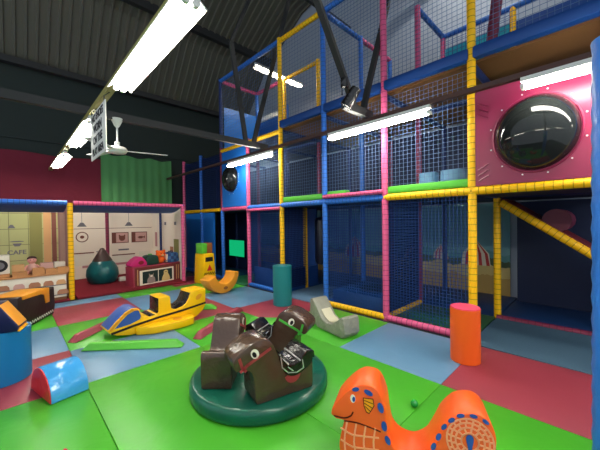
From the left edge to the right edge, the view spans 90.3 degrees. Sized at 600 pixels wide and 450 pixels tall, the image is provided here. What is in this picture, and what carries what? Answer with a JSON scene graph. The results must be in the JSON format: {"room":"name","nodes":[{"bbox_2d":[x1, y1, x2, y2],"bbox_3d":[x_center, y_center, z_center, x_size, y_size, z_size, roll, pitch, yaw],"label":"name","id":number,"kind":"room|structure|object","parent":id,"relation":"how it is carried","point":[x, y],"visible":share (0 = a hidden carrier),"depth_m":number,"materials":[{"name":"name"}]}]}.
{"room":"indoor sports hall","nodes":[
{"label":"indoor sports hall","id":0,"kind":"room"},
{"bbox_2d":[0,62,224,263],"bbox_3d":[-5.600,-1.170,7.852,10.200,5.300,0.140,-2,1,-44],"label":"wall","id":1,"kind":"structure","parent":0,"point":[23,127],"depth_m":7.91,"materials":[{"name":"grey"}]},
{"bbox_2d":[0,149,101,205],"bbox_3d":[-7.082,-0.913,6.248,5.030,1.570,0.025,-2,1,-44],"label":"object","id":2,"kind":"structure","parent":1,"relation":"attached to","point":[26,175],"depth_m":7.19,"materials":[{"name":"red paint"}]},
{"bbox_2d":[101,154,171,206],"bbox_3d":[-4.619,-1.043,8.569,1.840,1.800,0.050,-2,1,-44],"label":"curtain","id":3,"kind":"object","parent":2,"relation":"attached to","point":[128,179],"visible":0.67,"depth_m":8.47,"materials":[{"name":"green fabric"}]},
{"bbox_2d":[0,53,223,118],"bbox_3d":[-5.519,-3.740,7.698,10.000,0.140,0.180,-2,1,-44],"label":"trim","id":4,"kind":"structure","parent":1,"relation":"attached to","point":[4,58],"depth_m":7.68,"materials":[{"name":"grey metal"}]},
{"bbox_2d":[0,0,310,113],"bbox_3d":[-0.875,-5.426,2.926,10.245,3.400,13.600,-2,1,-44],"label":"ceiling","id":5,"kind":"structure","parent":0,"point":[90,38],"depth_m":7.87,"materials":[{"name":"grey metal"}]},
{"bbox_2d":[55,264,449,337],"bbox_3d":[-0.826,1.442,3.105,10.100,0.060,13.600,-2,1,-44],"label":"floor","id":6,"kind":"structure","parent":0,"point":[188,274],"depth_m":4.51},
{"bbox_2d":[0,351,71,410],"bbox_3d":[-2.625,1.424,2.592,1.107,0.038,0.977,-2,1,-44],"label":"floor mat","id":7,"kind":"object","parent":6,"relation":"on","point":[19,393],"visible":0.45,"depth_m":2.53,"materials":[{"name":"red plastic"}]},
{"bbox_2d":[0,321,31,387],"bbox_3d":[-2.733,1.173,2.711,0.444,0.460,0.444,-2,1,-44],"label":"cylinder","id":8,"kind":"object","parent":7,"relation":"on","point":[15,347],"visible":0.72,"depth_m":2.65,"materials":[{"name":"blue plastic"}]},
{"bbox_2d":[0,300,27,333],"bbox_3d":[-2.696,0.816,2.638,0.389,0.251,0.210,-1,1,-27],"label":"wedge","id":9,"kind":"object","parent":8,"relation":"on","point":[11,319],"visible":1,"depth_m":2.63,"materials":[{"name":"orange plastic"}]},
{"bbox_2d":[31,356,88,403],"bbox_3d":[-2.048,1.280,2.539,0.450,0.230,0.262,0,1,33],"label":"foam block","id":10,"kind":"object","parent":7,"relation":"on","point":[59,380],"visible":1,"depth_m":2.44,"materials":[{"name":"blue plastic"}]},
{"bbox_2d":[0,199,74,302],"bbox_3d":[-6.020,0.504,4.939,3.465,1.840,1.760,-2,1,-44],"label":"booth","id":11,"kind":"object","parent":6,"relation":"on","point":[28,228],"visible":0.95,"depth_m":6.18,"materials":[{"name":"printed mural wall panel"},{"name":"red carpet"}]},
{"bbox_2d":[0,272,68,300],"bbox_3d":[-5.326,1.151,4.736,2.590,0.530,0.440,-2,1,-44],"label":"counter","id":12,"kind":"object","parent":11,"relation":"on","point":[56,280],"depth_m":5.21,"materials":[{"name":"beige wood"}]},
{"bbox_2d":[0,254,9,277],"bbox_3d":[-5.075,0.694,4.953,0.370,0.370,0.260,-2,1,-44],"label":"washing machine","id":13,"kind":"object","parent":12,"relation":"on","point":[4,259],"visible":1,"depth_m":4.96,"materials":[{"name":"beige"}]},
{"bbox_2d":[12,264,24,271],"bbox_3d":[-4.957,0.788,5.250,0.160,0.170,0.200,-2,1,-44],"label":"crate","id":14,"kind":"object","parent":12,"relation":"on","point":[20,267],"visible":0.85,"depth_m":5.19,"materials":[{"name":"brown"}]},
{"bbox_2d":[13,284,24,289],"bbox_3d":[-4.734,1.042,5.029,0.146,0.085,0.006,-2,1,-44],"label":"print","id":15,"kind":"object","parent":12,"relation":"on","point":[15,286],"depth_m":5.02,"materials":[{"name":"pink paper"}]},
{"bbox_2d":[12,271,27,277],"bbox_3d":[-4.792,0.838,5.104,0.190,0.070,0.200,-2,1,-44],"label":"crate","id":16,"kind":"object","parent":12,"relation":"on","point":[19,273],"visible":1,"depth_m":5.05,"materials":[{"name":"brown wood"}]},
{"bbox_2d":[24,256,39,273],"bbox_3d":[-4.827,0.715,5.380,0.236,0.309,0.216,-2,1,-44],"label":"doll","id":17,"kind":"object","parent":12,"relation":"on","point":[31,259],"visible":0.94,"depth_m":5.35,"materials":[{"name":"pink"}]},
{"bbox_2d":[0,283,66,292],"bbox_3d":[-5.188,1.104,4.586,2.540,0.015,0.007,-2,1,-44],"label":"print","id":18,"kind":"object","parent":12,"relation":"attached to","point":[55,285],"depth_m":5.20,"materials":[{"name":"grey"}]},
{"bbox_2d":[0,272,66,280],"bbox_3d":[-5.335,0.901,4.727,2.575,0.030,0.440,-2,1,-44],"label":"countertop","id":19,"kind":"structure","parent":12,"relation":"on","point":[30,275],"depth_m":5.15,"materials":[{"name":"brown wood"}]},
{"bbox_2d":[29,282,40,287],"bbox_3d":[-4.592,1.038,5.169,0.161,0.085,0.006,-2,1,-44],"label":"print","id":20,"kind":"object","parent":12,"relation":"on","point":[31,284],"depth_m":5.17,"materials":[{"name":"brown"}]},
{"bbox_2d":[32,267,44,274],"bbox_3d":[-4.620,0.813,5.271,0.160,0.110,0.200,-2,1,-44],"label":"crate","id":21,"kind":"object","parent":12,"relation":"on","point":[39,270],"visible":1,"depth_m":5.21,"materials":[{"name":"brown wood"}]},
{"bbox_2d":[40,262,52,267],"bbox_3d":[-4.696,0.781,5.533,0.180,0.170,0.160,-2,1,-44],"label":"toy box","id":22,"kind":"object","parent":12,"relation":"on","point":[44,264],"visible":0.51,"depth_m":5.48,"materials":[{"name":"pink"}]},
{"bbox_2d":[45,267,56,273],"bbox_3d":[-4.499,0.825,5.390,0.160,0.080,0.200,-2,1,-44],"label":"crate","id":23,"kind":"object","parent":12,"relation":"on","point":[47,270],"visible":0.95,"depth_m":5.32,"materials":[{"name":"brown wood"}]},
{"bbox_2d":[53,261,64,267],"bbox_3d":[-4.563,0.777,5.662,0.160,0.170,0.160,-2,1,-44],"label":"toy box","id":24,"kind":"object","parent":12,"relation":"on","point":[56,263],"visible":0.56,"depth_m":5.61,"materials":[{"name":"beige"}]},
{"bbox_2d":[54,296,66,300],"bbox_3d":[-5.184,1.371,4.590,2.540,0.090,0.006,-2,1,-44],"label":"print","id":25,"kind":"object","parent":12,"relation":"attached to","point":[55,297],"depth_m":5.40,"materials":[{"name":"brown"}]},
{"bbox_2d":[56,266,68,272],"bbox_3d":[-4.377,0.817,5.508,0.170,0.090,0.200,-2,1,-44],"label":"crate","id":26,"kind":"object","parent":12,"relation":"on","point":[60,269],"visible":0.98,"depth_m":5.44,"materials":[{"name":"brown wood"}]},
{"bbox_2d":[57,289,68,294],"bbox_3d":[-4.316,1.210,5.437,0.167,0.085,0.006,-2,1,-44],"label":"print","id":27,"kind":"object","parent":12,"relation":"on","point":[59,291],"depth_m":5.43,"materials":[{"name":"brown"}]},
{"bbox_2d":[29,212,42,265],"bbox_3d":[-5.688,0.380,6.435,0.205,1.440,0.004,-2,1,-44],"label":"print","id":28,"kind":"object","parent":11,"relation":"attached to","point":[35,218],"depth_m":6.44,"materials":[{"name":"yellow"}]},
{"bbox_2d":[43,212,51,261],"bbox_3d":[-5.554,0.376,6.566,0.130,1.440,0.004,-2,1,-44],"label":"print","id":29,"kind":"object","parent":11,"relation":"attached to","point":[47,216],"depth_m":6.56,"materials":[{"name":"brown"}]},
{"bbox_2d":[51,212,56,267],"bbox_3d":[-5.471,0.374,6.646,0.080,1.440,0.004,-2,1,-44],"label":"print","id":30,"kind":"object","parent":11,"relation":"attached to","point":[53,215],"depth_m":6.64,"materials":[{"name":"brown"}]},
{"bbox_2d":[59,211,65,265],"bbox_3d":[-4.878,0.522,6.138,0.006,1.740,0.800,-2,1,-44],"label":"print","id":31,"kind":"object","parent":11,"relation":"attached to","point":[61,215],"depth_m":6.06,"materials":[{"name":"brown"}]},
{"bbox_2d":[31,314,56,331],"bbox_3d":[-4.057,1.426,4.059,1.107,0.038,0.917,-2,1,-44],"label":"floor mat","id":32,"kind":"object","parent":6,"relation":"on","point":[48,322],"visible":0.26,"depth_m":4.20,"materials":[{"name":"green plastic"}]},
{"bbox_2d":[0,287,54,325],"bbox_3d":[-3.941,1.168,4.248,0.384,0.465,0.958,-1,1,-17],"label":"foam rocker","id":33,"kind":"object","parent":32,"relation":"on","point":[35,304],"visible":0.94,"depth_m":4.22,"materials":[{"name":"black leather"}]},
{"bbox_2d":[30,309,53,323],"bbox_3d":[-3.790,1.347,4.388,0.003,0.047,0.668,-1,1,-17],"label":"print","id":34,"kind":"object","parent":33,"relation":"attached to","point":[48,312],"depth_m":4.37,"materials":[{"name":"white"}]},
{"bbox_2d":[31,326,68,358],"bbox_3d":[-3.352,1.425,3.337,1.107,0.038,1.097,-2,1,-44],"label":"floor mat","id":35,"kind":"object","parent":6,"relation":"on","point":[49,341],"visible":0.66,"depth_m":3.55,"materials":[{"name":"blue plastic"}]},
{"bbox_2d":[0,390,117,449],"bbox_3d":[-1.480,1.423,1.419,1.107,0.038,2.297,-2,1,-44],"label":"floor mat","id":36,"kind":"object","parent":6,"relation":"on","point":[75,422],"visible":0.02,"depth_m":2.07,"materials":[{"name":"green plastic"}]},
{"bbox_2d":[54,294,120,308],"bbox_3d":[-3.906,1.406,5.465,1.067,0.038,0.397,-2,1,-44],"label":"floor mat","id":37,"kind":"object","parent":6,"relation":"on","point":[107,297],"visible":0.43,"depth_m":5.47,"materials":[{"name":"blue plastic"}]},
{"bbox_2d":[52,297,141,325],"bbox_3d":[-3.361,1.405,4.906,1.067,0.038,1.157,-2,1,-44],"label":"floor mat","id":38,"kind":"object","parent":6,"relation":"on","point":[99,309],"visible":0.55,"depth_m":4.81,"materials":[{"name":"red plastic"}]},
{"bbox_2d":[58,310,142,350],"bbox_3d":[-2.561,1.404,4.087,1.067,0.038,1.127,-2,1,-44],"label":"floor mat","id":39,"kind":"object","parent":6,"relation":"on","point":[67,331],"visible":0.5,"depth_m":3.79,"materials":[{"name":"green plastic"}]},
{"bbox_2d":[68,321,103,342],"bbox_3d":[-2.647,1.347,4.080,0.115,0.075,1.123,-1,1,5],"label":"bar","id":40,"kind":"object","parent":39,"relation":"on","point":[77,337],"visible":0.42,"depth_m":3.69,"materials":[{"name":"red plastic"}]},
{"bbox_2d":[73,201,185,299],"bbox_3d":[-4.218,0.450,7.104,2.130,1.840,2.340,-2,1,-44],"label":"booth","id":41,"kind":"object","parent":6,"relation":"on","point":[125,231],"visible":0.71,"depth_m":7.54,"materials":[{"name":"beige"}]},
{"bbox_2d":[76,232,87,241],"bbox_3d":[-5.448,0.303,7.465,0.264,0.264,0.004,-2,1,-44],"label":"print","id":42,"kind":"object","parent":41,"relation":"attached to","point":[80,236],"depth_m":7.46,"materials":[{"name":"brown"}]},
{"bbox_2d":[74,253,93,266],"bbox_3d":[-5.483,0.874,7.431,0.600,0.300,0.004,-2,1,-44],"label":"print","id":43,"kind":"object","parent":41,"relation":"attached to","point":[80,259],"depth_m":7.48,"materials":[{"name":"beige"}]},
{"bbox_2d":[86,248,118,283],"bbox_3d":[-4.605,0.956,6.963,0.650,0.840,0.650,-2,1,-44],"label":"bean bag","id":44,"kind":"object","parent":41,"relation":"on","point":[102,269],"visible":0.94,"depth_m":6.77,"materials":[{"name":"teal leather"}]},
{"bbox_2d":[82,262,126,267],"bbox_3d":[-5.015,1.042,7.887,1.200,0.060,0.004,-2,1,-44],"label":"print","id":45,"kind":"object","parent":41,"relation":"attached to","point":[119,264],"depth_m":8.01,"materials":[{"name":"beige"}]},
{"bbox_2d":[88,227,150,228],"bbox_3d":[-5.011,0.085,7.892,2.050,0.012,0.004,-2,1,-44],"label":"print","id":46,"kind":"object","parent":41,"relation":"attached to","point":[88,227],"depth_m":8.07,"materials":[{"name":"brown"}]},
{"bbox_2d":[112,232,128,242],"bbox_3d":[-4.845,0.342,8.050,0.400,0.290,0.010,-2,1,-44],"label":"print","id":47,"kind":"object","parent":41,"relation":"attached to","point":[117,237],"depth_m":8.05,"materials":[{"name":"pink"}]},
{"bbox_2d":[112,254,134,262],"bbox_3d":[-4.785,0.910,8.112,0.550,0.190,0.004,-2,1,-44],"label":"print","id":48,"kind":"object","parent":41,"relation":"on","point":[117,258],"depth_m":8.08,"materials":[{"name":"beige"}]},
{"bbox_2d":[131,231,146,241],"bbox_3d":[-4.508,0.333,8.379,0.400,0.290,0.010,-2,1,-44],"label":"print","id":49,"kind":"object","parent":41,"relation":"attached to","point":[136,236],"depth_m":8.37,"materials":[{"name":"pink"}]},
{"bbox_2d":[139,251,149,256],"bbox_3d":[-4.409,0.895,8.479,0.300,0.320,0.004,-2,1,-44],"label":"print","id":50,"kind":"object","parent":41,"relation":"attached to","point":[141,253],"depth_m":8.45,"materials":[{"name":"beige"}]},
{"bbox_2d":[125,261,179,286],"bbox_3d":[-3.362,1.130,6.915,0.363,0.460,1.130,0,1,34],"label":"base cabinet","id":51,"kind":"object","parent":41,"relation":"on","point":[165,271],"visible":0.94,"depth_m":6.68,"materials":[{"name":"red wood"}]},
{"bbox_2d":[126,256,146,266],"bbox_3d":[-3.599,0.803,6.582,0.248,0.214,0.366,0,1,34],"label":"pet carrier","id":52,"kind":"object","parent":51,"relation":"on","point":[136,261],"visible":1,"depth_m":6.50,"materials":[{"name":"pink fabric"}]},
{"bbox_2d":[142,254,158,264],"bbox_3d":[-3.433,0.782,6.834,0.240,0.252,0.308,0,1,34],"label":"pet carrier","id":53,"kind":"object","parent":51,"relation":"on","point":[151,259],"visible":0.86,"depth_m":6.76,"materials":[{"name":"fabric"}]},
{"bbox_2d":[143,270,157,283],"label":"print","id":54,"kind":"object","parent":51,"relation":"attached to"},
{"bbox_2d":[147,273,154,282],"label":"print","id":55,"kind":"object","parent":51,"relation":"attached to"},
{"bbox_2d":[140,266,173,285],"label":"print","id":56,"kind":"object","parent":51,"relation":"attached to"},
{"bbox_2d":[156,249,165,262],"bbox_3d":[-3.279,0.739,7.036,0.218,0.315,0.195,-1,1,-21],"label":"plush toy","id":57,"kind":"object","parent":51,"relation":"on","point":[160,253],"visible":0.98,"depth_m":6.97,"materials":[{"name":"orange fabric"}]},
{"bbox_2d":[159,268,171,280],"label":"print","id":58,"kind":"object","parent":51,"relation":"attached to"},
{"bbox_2d":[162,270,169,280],"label":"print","id":59,"kind":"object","parent":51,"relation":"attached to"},
{"bbox_2d":[164,250,178,261],"bbox_3d":[-3.146,0.762,7.255,0.260,0.278,0.302,0,1,34],"label":"holdall","id":60,"kind":"object","parent":51,"relation":"on","point":[172,256],"visible":0.73,"depth_m":7.16,"materials":[{"name":"blue fabric"}]},
{"bbox_2d":[174,239,178,256],"bbox_3d":[-3.071,0.600,7.412,0.004,0.500,0.300,-2,1,-44],"label":"print","id":61,"kind":"object","parent":41,"relation":"attached to","point":[176,241],"depth_m":7.39,"materials":[{"name":"green"}]},
{"bbox_2d":[70,330,199,382],"bbox_3d":[-1.835,1.403,3.343,1.067,0.038,0.947,-2,1,-44],"label":"floor mat","id":62,"kind":"object","parent":6,"relation":"on","point":[98,365],"visible":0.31,"depth_m":3.16,"materials":[{"name":"blue plastic"}]},
{"bbox_2d":[81,339,184,350],"bbox_3d":[-1.874,1.345,3.367,1.087,0.075,0.115,-1,1,-3],"label":"bar","id":63,"kind":"object","parent":62,"relation":"on","point":[151,343],"visible":1,"depth_m":3.33,"materials":[{"name":"plastic"}]},
{"bbox_2d":[118,285,179,298],"bbox_3d":[-3.092,1.386,6.162,1.067,0.038,0.537,-2,1,-44],"label":"floor mat","id":64,"kind":"object","parent":6,"relation":"on","point":[164,288],"visible":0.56,"depth_m":6.13,"materials":[{"name":"green plastic"}]},
{"bbox_2d":[125,289,180,310],"bbox_3d":[-2.519,1.385,5.575,1.067,0.038,1.097,-2,1,-44],"label":"floor mat","id":65,"kind":"object","parent":6,"relation":"on","point":[143,302],"visible":0.36,"depth_m":5.51,"materials":[{"name":"blue plastic"}]},
{"bbox_2d":[144,298,233,320],"bbox_3d":[-1.757,1.384,4.795,1.067,0.038,1.077,-2,1,-44],"label":"floor mat","id":66,"kind":"object","parent":6,"relation":"on","point":[221,308],"visible":0.36,"depth_m":4.74,"materials":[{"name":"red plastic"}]},
{"bbox_2d":[101,285,205,335],"bbox_3d":[-1.876,1.163,4.035,0.540,0.419,1.284,0,1,42],"label":"plane","id":67,"kind":"object","parent":66,"relation":"on","point":[162,315],"visible":1,"depth_m":3.97,"materials":[{"name":"yellow plastic"}]},
{"bbox_2d":[203,304,216,309],"bbox_3d":[-1.853,1.326,4.813,0.997,0.075,0.115,-1,1,-5],"label":"bar","id":68,"kind":"object","parent":66,"relation":"on","point":[207,306],"visible":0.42,"depth_m":4.80,"materials":[{"name":"plastic"}]},
{"bbox_2d":[168,276,219,286],"bbox_3d":[-2.693,1.365,7.292,1.077,0.038,0.997,-2,1,-44],"label":"floor mat","id":69,"kind":"object","parent":6,"relation":"on","point":[189,280],"visible":0.22,"depth_m":7.00,"materials":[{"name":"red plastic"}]},
{"bbox_2d":[177,280,243,293],"bbox_3d":[-1.959,1.364,6.540,1.077,0.038,1.097,-2,1,-44],"label":"floor mat","id":70,"kind":"object","parent":6,"relation":"on","point":[196,284],"visible":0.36,"depth_m":6.57,"materials":[{"name":"green plastic"}]},
{"bbox_2d":[194,253,215,283],"bbox_3d":[-2.221,1.000,6.995,0.364,0.680,0.358,0,1,39],"label":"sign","id":71,"kind":"object","parent":70,"relation":"on","point":[204,263],"visible":0.8,"depth_m":6.88,"materials":[{"name":"yellow plastic"}]},
{"bbox_2d":[196,243,206,253],"bbox_3d":[-2.286,0.541,6.921,0.240,0.240,0.140,0,1,39],"label":"cube","id":72,"kind":"object","parent":71,"relation":"on","point":[201,248],"visible":1,"depth_m":6.85,"materials":[{"name":"plastic"}]},
{"bbox_2d":[88,347,340,449],"bbox_3d":[-0.728,1.402,2.209,1.067,0.038,2.217,-2,1,-44],"label":"floor mat","id":73,"kind":"object","parent":6,"relation":"on","point":[149,406],"visible":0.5,"depth_m":2.09,"materials":[{"name":"green plastic"}]},
{"bbox_2d":[174,311,255,346],"bbox_3d":[-1.059,1.383,4.079,1.067,0.038,0.917,-2,1,-44],"label":"floor mat","id":74,"kind":"object","parent":6,"relation":"on","point":[189,332],"visible":0.19,"depth_m":3.92,"materials":[{"name":"green plastic"}]},
{"bbox_2d":[193,307,242,339],"bbox_3d":[-1.094,1.323,4.150,0.115,0.075,1.187,-1,1,14],"label":"bar","id":75,"kind":"object","parent":74,"relation":"on","point":[206,330],"visible":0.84,"depth_m":3.74,"materials":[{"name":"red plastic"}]},
{"bbox_2d":[205,286,272,307],"bbox_3d":[-1.121,1.363,5.682,1.077,0.038,1.297,-2,1,-44],"label":"floor mat","id":76,"kind":"object","parent":6,"relation":"on","point":[241,296],"visible":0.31,"depth_m":5.58,"materials":[{"name":"blue plastic"}]},
{"bbox_2d":[200,270,237,292],"bbox_3d":[-1.602,1.150,5.978,0.304,0.389,0.710,0,1,39],"label":"crescent","id":77,"kind":"object","parent":76,"relation":"on","point":[209,282],"visible":0.99,"depth_m":5.85,"materials":[{"name":"orange plastic"}]},
{"bbox_2d":[246,317,276,324],"bbox_3d":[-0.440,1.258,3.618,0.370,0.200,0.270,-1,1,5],"label":"floor mat","id":78,"kind":"object","parent":6,"relation":"on","point":[270,320],"visible":0.19,"depth_m":3.65,"materials":[{"name":"plastic"}]},
{"bbox_2d":[240,298,309,317],"bbox_3d":[-0.325,1.362,4.866,1.077,0.038,0.977,-2,1,-44],"label":"floor mat","id":79,"kind":"object","parent":6,"relation":"on","point":[266,308],"visible":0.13,"depth_m":4.82,"materials":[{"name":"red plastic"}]},
{"bbox_2d":[273,264,291,306],"bbox_3d":[-0.297,1.008,5.040,0.316,0.660,0.316,-2,1,-44],"label":"cylinder","id":80,"kind":"object","parent":79,"relation":"on","point":[282,273],"visible":1,"depth_m":4.90,"materials":[{"name":"green plastic"}]},
{"bbox_2d":[202,334,439,434],"bbox_3d":[0.038,1.381,2.956,1.067,0.038,2.217,-2,1,-44],"label":"floor mat","id":81,"kind":"object","parent":6,"relation":"on","point":[340,364],"visible":0.31,"depth_m":2.56,"materials":[{"name":"green plastic"}]},
{"bbox_2d":[189,305,326,426],"bbox_3d":[-0.349,1.083,2.592,1.160,0.574,1.160,-2,1,-44],"label":"roundabout","id":82,"kind":"object","parent":81,"relation":"on","point":[264,374],"visible":1,"depth_m":2.22,"materials":[{"name":"plastic"}]},
{"bbox_2d":[305,309,386,346],"bbox_3d":[0.419,1.361,4.104,1.077,0.038,1.147,-2,1,-44],"label":"floor mat","id":83,"kind":"object","parent":6,"relation":"on","point":[366,325],"visible":0.23,"depth_m":3.78,"materials":[{"name":"green plastic"}]},
{"bbox_2d":[310,296,358,338],"bbox_3d":[0.427,1.163,3.839,0.250,0.359,0.718,-1,1,-33],"label":"foam rocker","id":84,"kind":"object","parent":83,"relation":"on","point":[326,319],"visible":0.94,"depth_m":3.79,"materials":[{"name":"grey plastic"}]},
{"bbox_2d":[182,0,599,374],"bbox_3d":[0.825,-1.872,6.268,2.792,6.440,10.215,-2,1,-44],"label":"indoor playground structure","id":85,"kind":"object","parent":6,"relation":"on","point":[536,139],"visible":0.92,"depth_m":4.50,"materials":[{"name":"plastic"}]},
{"bbox_2d":[0,0,350,149],"bbox_3d":[-2.214,-3.203,4.271,9.880,3.580,0.075,-2,1,-44],"label":"roof truss","id":86,"kind":"object","parent":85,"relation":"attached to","point":[7,94],"visible":0.88,"depth_m":4.96,"materials":[{"name":"grey metal"}]},
{"bbox_2d":[83,117,167,155],"bbox_3d":[-2.438,-1.195,4.119,1.066,0.475,1.109,-2,1,-44],"label":"ceiling fan","id":87,"kind":"object","parent":86,"relation":"hanging from","point":[117,149],"visible":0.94,"depth_m":3.99,"materials":[{"name":"white paint"}]},
{"bbox_2d":[48,0,207,169],"bbox_3d":[-1.403,-1.302,2.475,0.200,0.164,13.300,-2,1,-44],"label":"lamp","id":88,"kind":"object","parent":86,"relation":"hanging from","point":[176,18],"depth_m":2.16,"materials":[{"name":"white paint"}]},
{"bbox_2d":[90,92,109,161],"bbox_3d":[-2.131,-1.032,3.189,0.062,0.604,0.720,-2,1,-44],"label":"hanging sign","id":89,"kind":"object","parent":88,"relation":"hanging from","point":[98,119],"visible":1,"depth_m":3.11,"materials":[{"name":"white plastic"},{"name":"black ink"}]},
{"bbox_2d":[166,51,591,179],"bbox_3d":[0.565,-1.355,4.396,0.100,0.158,13.300,-2,1,-44],"label":"lamp trunking","id":90,"kind":"object","parent":86,"relation":"attached to","point":[515,77],"depth_m":3.45,"materials":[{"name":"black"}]},
{"bbox_2d":[524,62,590,82],"bbox_3d":[2.625,-1.343,2.285,0.090,0.012,1.460,-2,1,-44],"label":"light","id":91,"kind":"object","parent":90,"relation":"on","point":[579,65],"depth_m":2.62,"materials":[{"name":"white plastic"}]},
{"bbox_2d":[229,239,245,257],"bbox_3d":[-1.909,0.702,9.050,0.047,0.540,0.860,-2,1,-44],"label":"panel","id":92,"kind":"object","parent":85,"relation":"attached to","point":[237,248],"visible":1,"depth_m":8.99,"materials":[{"name":"green plastic"}]},
{"bbox_2d":[253,62,285,78],"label":"lamp","id":93,"kind":"object","parent":85,"relation":"attached to","point":[256,66],"depth_m":7.05,"materials":[{"name":"white paint"}]},
{"bbox_2d":[315,209,328,264],"bbox_3d":[0.471,0.261,6.469,0.300,1.200,0.300,-2,1,-44],"label":"bag","id":94,"kind":"object","parent":85,"relation":"hanging from","point":[319,220],"visible":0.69,"depth_m":6.34,"materials":[{"name":"black plastic"}]},
{"bbox_2d":[313,0,390,118],"bbox_3d":[-0.587,-3.205,2.603,9.880,3.580,0.075,-2,1,-44],"label":"roof truss","id":95,"kind":"object","parent":85,"relation":"attached to","point":[362,111],"visible":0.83,"depth_m":3.79,"materials":[{"name":"grey metal"}]},
{"bbox_2d":[340,76,360,109],"bbox_3d":[0.607,-1.595,3.594,0.244,0.401,0.148,-1,1,21],"label":"spotlight","id":96,"kind":"object","parent":95,"relation":"hanging from","point":[351,96],"visible":1,"depth_m":3.55,"materials":[{"name":"black metal"}]},
{"bbox_2d":[419,172,437,183],"bbox_3d":[1.818,-0.587,4.207,0.260,0.270,0.260,-2,1,-44],"label":"roll","id":97,"kind":"object","parent":85,"relation":"on","point":[427,179],"visible":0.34,"depth_m":4.09,"materials":[{"name":"blue plastic"}]},
{"bbox_2d":[440,168,467,180],"bbox_3d":[2.048,-0.587,3.971,0.330,0.270,0.330,-2,1,-44],"label":"roll","id":98,"kind":"object","parent":85,"relation":"on","point":[451,172],"visible":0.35,"depth_m":3.83,"materials":[{"name":"blue plastic"}]},
{"bbox_2d":[340,323,460,384],"bbox_3d":[1.202,1.360,3.302,1.077,0.038,1.087,-2,1,-44],"label":"floor mat","id":99,"kind":"object","parent":6,"relation":"on","point":[425,355],"visible":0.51,"depth_m":3.20,"materials":[{"name":"blue plastic"}]},
{"bbox_2d":[401,385,592,449],"bbox_3d":[1.365,1.380,1.596,1.067,0.038,1.577,-2,1,-44],"label":"floor mat","id":100,"kind":"object","parent":6,"relation":"on","point":[513,430],"visible":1,"depth_m":1.98,"materials":[{"name":"green plastic"}]},
{"bbox_2d":[441,347,592,439],"bbox_3d":[2.134,1.359,2.347,1.077,0.038,1.577,-2,1,-44],"label":"floor mat","id":101,"kind":"object","parent":6,"relation":"on","point":[560,397],"visible":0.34,"depth_m":2.46,"materials":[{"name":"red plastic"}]},
{"bbox_2d":[450,303,480,365],"bbox_3d":[1.640,1.072,2.963,0.268,0.530,0.268,-2,1,-44],"label":"cylinder","id":102,"kind":"object","parent":101,"relation":"on","point":[465,318],"visible":1,"depth_m":2.85,"materials":[{"name":"orange plastic"}]},
{"bbox_2d":[590,36,599,449],"bbox_3d":[1.588,-1.752,1.475,0.222,6.300,0.222,-2,1,-44],"label":"column","id":103,"kind":"structure","parent":6,"relation":"on","point":[595,44],"depth_m":1.52,"materials":[{"name":"blue vinyl"}]},
{"bbox_3d":[0.600,1.400,0.849,1.067,0.038,1.577,-2,1,-44],"label":"floor mat","id":104,"kind":"object","parent":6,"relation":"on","visible":0},
{"bbox_2d":[331,366,495,449],"bbox_3d":[0.580,1.109,1.620,0.789,0.524,0.226,-1,1,20],"label":"toy","id":105,"kind":"object","parent":104,"relation":"on","point":[461,421],"visible":1,"depth_m":1.58,"materials":[{"name":"orange plastic"}]},
{"bbox_2d":[340,422,378,449],"bbox_3d":[0.324,1.173,1.599,0.218,0.209,0.002,-1,1,20],"label":"print","id":106,"kind":"object","parent":105,"relation":"attached to","point":[345,429],"depth_m":1.60},
{"bbox_2d":[377,403,383,412],"bbox_3d":[0.420,0.954,1.556,0.032,0.052,0.002,-1,1,20],"label":"spot","id":107,"kind":"object","parent":105,"relation":"attached to","point":[380,407],"depth_m":1.56,"materials":[{"name":"blue paint"}]},
{"bbox_2d":[446,418,495,449],"bbox_3d":[0.809,1.033,1.420,0.209,0.228,0.002,-1,1,20],"label":"print","id":108,"kind":"object","parent":105,"relation":"attached to","point":[471,428],"depth_m":1.42},
{"bbox_2d":[249,0,591,297],"bbox_3d":[2.726,-2.873,6.507,0.100,8.500,13.500,-2,1,-44],"label":"wall","id":109,"kind":"structure","parent":0,"point":[311,10],"depth_m":7.36,"materials":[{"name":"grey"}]},
{"bbox_2d":[120,0,270,66],"bbox_3d":[-4.522,-5.371,6.632,10.000,0.200,0.140,-2,1,-44],"label":"trim","id":110,"kind":"structure","parent":109,"relation":"attached to","point":[144,5],"depth_m":8.45,"materials":[{"name":"grey metal"}]},
{"bbox_2d":[286,78,302,87],"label":"lamp","id":111,"kind":"object","parent":109,"relation":"attached to","point":[296,83],"depth_m":7.74,"materials":[{"name":"white paint"}]},
{"bbox_2d":[260,203,510,296],"bbox_3d":[1.082,0.461,8.113,0.036,1.720,7.700,-2,1,-44],"label":"mural","id":112,"kind":"object","parent":109,"relation":"attached to","point":[485,251],"visible":0.29,"depth_m":6.08,"materials":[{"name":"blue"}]},
{"bbox_2d":[346,236,365,257],"bbox_3d":[1.423,0.546,7.747,0.004,0.550,0.650,-2,1,-44],"label":"print","id":113,"kind":"object","parent":112,"relation":"attached to","point":[346,236],"depth_m":7.75,"materials":[{"name":"red"}]},
{"bbox_2d":[433,244,447,258],"bbox_3d":[2.925,0.549,6.208,0.004,0.300,0.300,-2,1,-44],"label":"print","id":114,"kind":"object","parent":112,"relation":"attached to","point":[438,248],"depth_m":6.24,"materials":[{"name":"red"}]},
{"bbox_2d":[462,241,490,265],"bbox_3d":[3.378,0.518,5.743,0.004,0.500,0.500,-2,1,-44],"label":"print","id":115,"kind":"object","parent":112,"relation":"attached to","point":[483,247],"depth_m":5.67,"materials":[{"name":"red"}]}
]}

